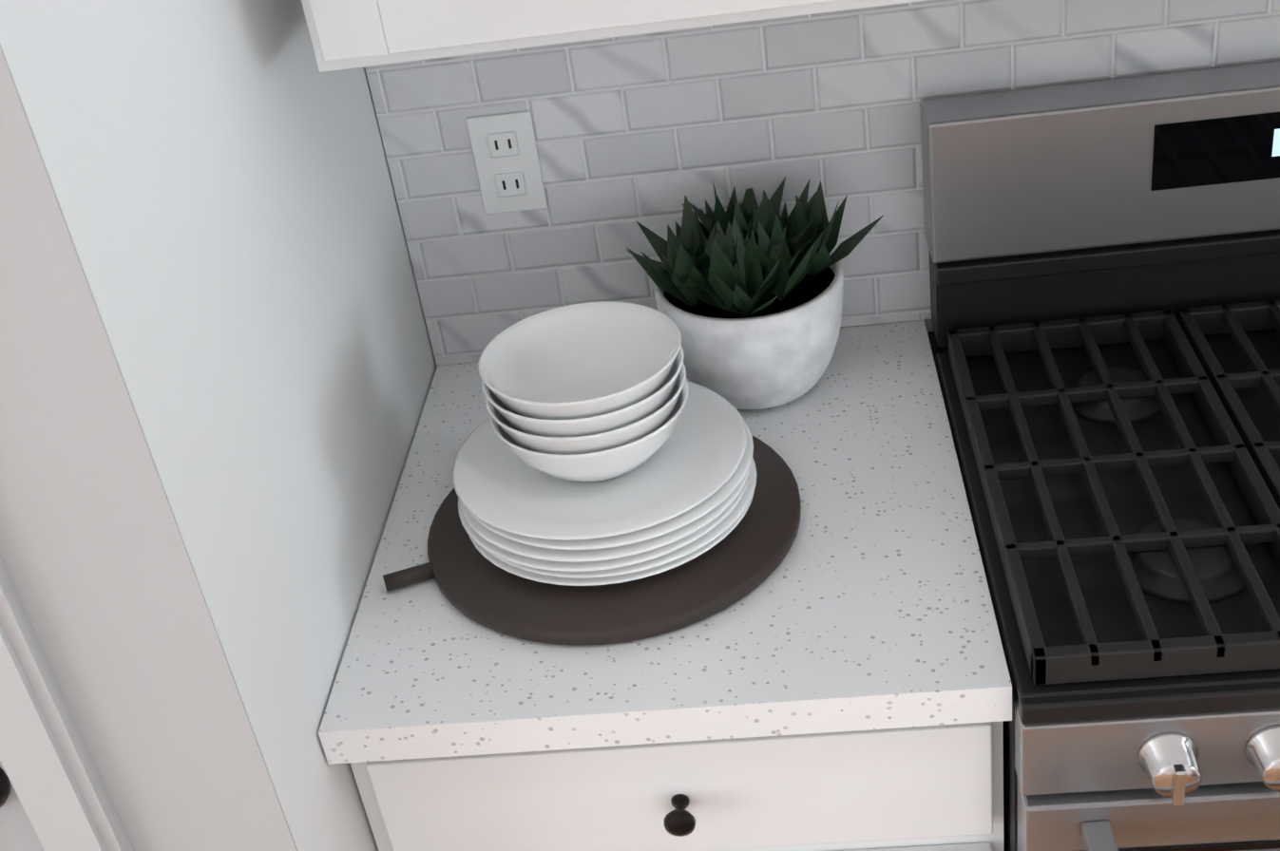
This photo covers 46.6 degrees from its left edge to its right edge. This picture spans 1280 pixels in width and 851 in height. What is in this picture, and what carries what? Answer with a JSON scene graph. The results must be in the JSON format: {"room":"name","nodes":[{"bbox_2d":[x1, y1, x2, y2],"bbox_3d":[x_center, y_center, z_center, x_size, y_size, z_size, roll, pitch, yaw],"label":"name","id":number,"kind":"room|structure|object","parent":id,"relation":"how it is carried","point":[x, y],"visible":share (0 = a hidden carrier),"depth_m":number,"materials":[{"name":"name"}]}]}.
{"room":"kitchen","nodes":[
{"label":"kitchen","id":0,"kind":"room"},
{"bbox_2d":[0,0,437,850],"bbox_3d":[-2.326,-0.391,1.984,4.090,2.740,1.890,-5,32,6],"label":"wall","id":1,"kind":"structure","parent":0,"point":[217,365],"depth_m":1.14,"materials":[{"name":"white paint"}]},
{"bbox_2d":[0,556,133,850],"bbox_3d":[-0.885,0.220,1.220,0.901,2.133,0.136,-5,32,6],"label":"door frame","id":2,"kind":"structure","parent":1,"relation":"attached to","point":[54,796],"depth_m":1.15,"materials":[{"name":"grey paint"}]},
{"bbox_2d":[924,319,934,335],"bbox_3d":[1.246,-0.902,1.897,3.090,2.740,1.150,-5,32,6],"label":"wall","id":3,"kind":"structure","parent":0,"point":[928,325],"depth_m":1.76,"materials":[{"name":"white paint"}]},
{"bbox_2d":[466,111,547,214],"bbox_3d":[-0.149,-0.293,1.666,0.072,0.116,0.008,-5,32,6],"label":"electrical outlet plate","id":4,"kind":"object","parent":3,"relation":"attached to","point":[505,151],"visible":1,"depth_m":1.64,"materials":[{"name":"white plastic"}]},
{"bbox_2d":[301,0,927,72],"bbox_3d":[-0.050,-0.892,1.089,0.601,1.136,0.342,-5,32,6],"label":"upper cabinet","id":5,"kind":"object","parent":3,"relation":"attached to","point":[345,34],"visible":1,"depth_m":1.23,"materials":[{"name":"white paint"}]},
{"bbox_2d":[364,0,1279,365],"bbox_3d":[1.169,-0.402,1.532,2.928,0.473,0.008,-5,32,6],"label":"backsplash","id":6,"kind":"structure","parent":3,"relation":"attached to","point":[650,131],"depth_m":1.64,"materials":[{"name":"tile"}]},
{"bbox_3d":[0.486,1.627,0.746,9.580,0.100,5.870,-5,32,6],"label":"floor","id":7,"kind":"structure","parent":0,"visible":0},
{"bbox_2d":[349,721,1003,850],"bbox_3d":[0.091,0.474,1.764,0.586,0.874,0.652,-5,32,6],"label":"base cabinet","id":8,"kind":"object","parent":7,"relation":"on","point":[929,789],"visible":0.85,"depth_m":1.33,"materials":[{"name":"white paint"}]},
{"bbox_2d":[919,60,1279,850],"bbox_3d":[0.742,0.306,1.569,0.765,1.187,0.721,-5,32,6],"label":"range","id":9,"kind":"object","parent":7,"relation":"on","point":[1104,281],"visible":1,"depth_m":1.49,"materials":[{"name":"silver"}]},
{"bbox_3d":[2.004,0.959,0.503,0.665,0.874,3.115,-5,32,6],"label":"cabinet","id":10,"kind":"object","parent":7,"relation":"on","visible":0},
{"bbox_2d":[318,319,1012,764],"bbox_3d":[0.031,0.085,1.529,0.588,0.038,0.637,-5,32,6],"label":"countertop","id":11,"kind":"structure","parent":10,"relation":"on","point":[866,604],"depth_m":1.30,"materials":[{"name":"stone"}]},
{"bbox_2d":[382,435,801,646],"bbox_3d":[-0.044,0.093,1.481,0.407,0.018,0.372,-5,32,6],"label":"serving board","id":12,"kind":"object","parent":11,"relation":"on","point":[746,556],"visible":0.54,"depth_m":1.37,"materials":[{"name":"brown wood"}]},
{"bbox_2d":[452,381,756,586],"bbox_3d":[-0.033,0.053,1.455,0.293,0.070,0.294,-5,32,6],"label":"plates","id":13,"kind":"object","parent":12,"relation":"on","point":[683,493],"visible":0.81,"depth_m":1.38,"materials":[{"name":"white ceramic"}]},
{"bbox_2d":[477,301,688,481],"bbox_3d":[-0.048,-0.019,1.412,0.191,0.122,0.191,-5,32,6],"label":"bowls","id":14,"kind":"object","parent":13,"relation":"on","point":[593,391],"visible":1,"depth_m":1.40,"materials":[{"name":"white ceramic"}]},
{"bbox_2d":[625,176,883,409],"bbox_3d":[0.130,-0.144,1.614,0.279,0.230,0.246,-5,32,6],"label":"potted plant","id":15,"kind":"object","parent":11,"relation":"on","point":[749,294],"visible":0.92,"depth_m":1.56,"materials":[{"name":"white stone"}]}
]}

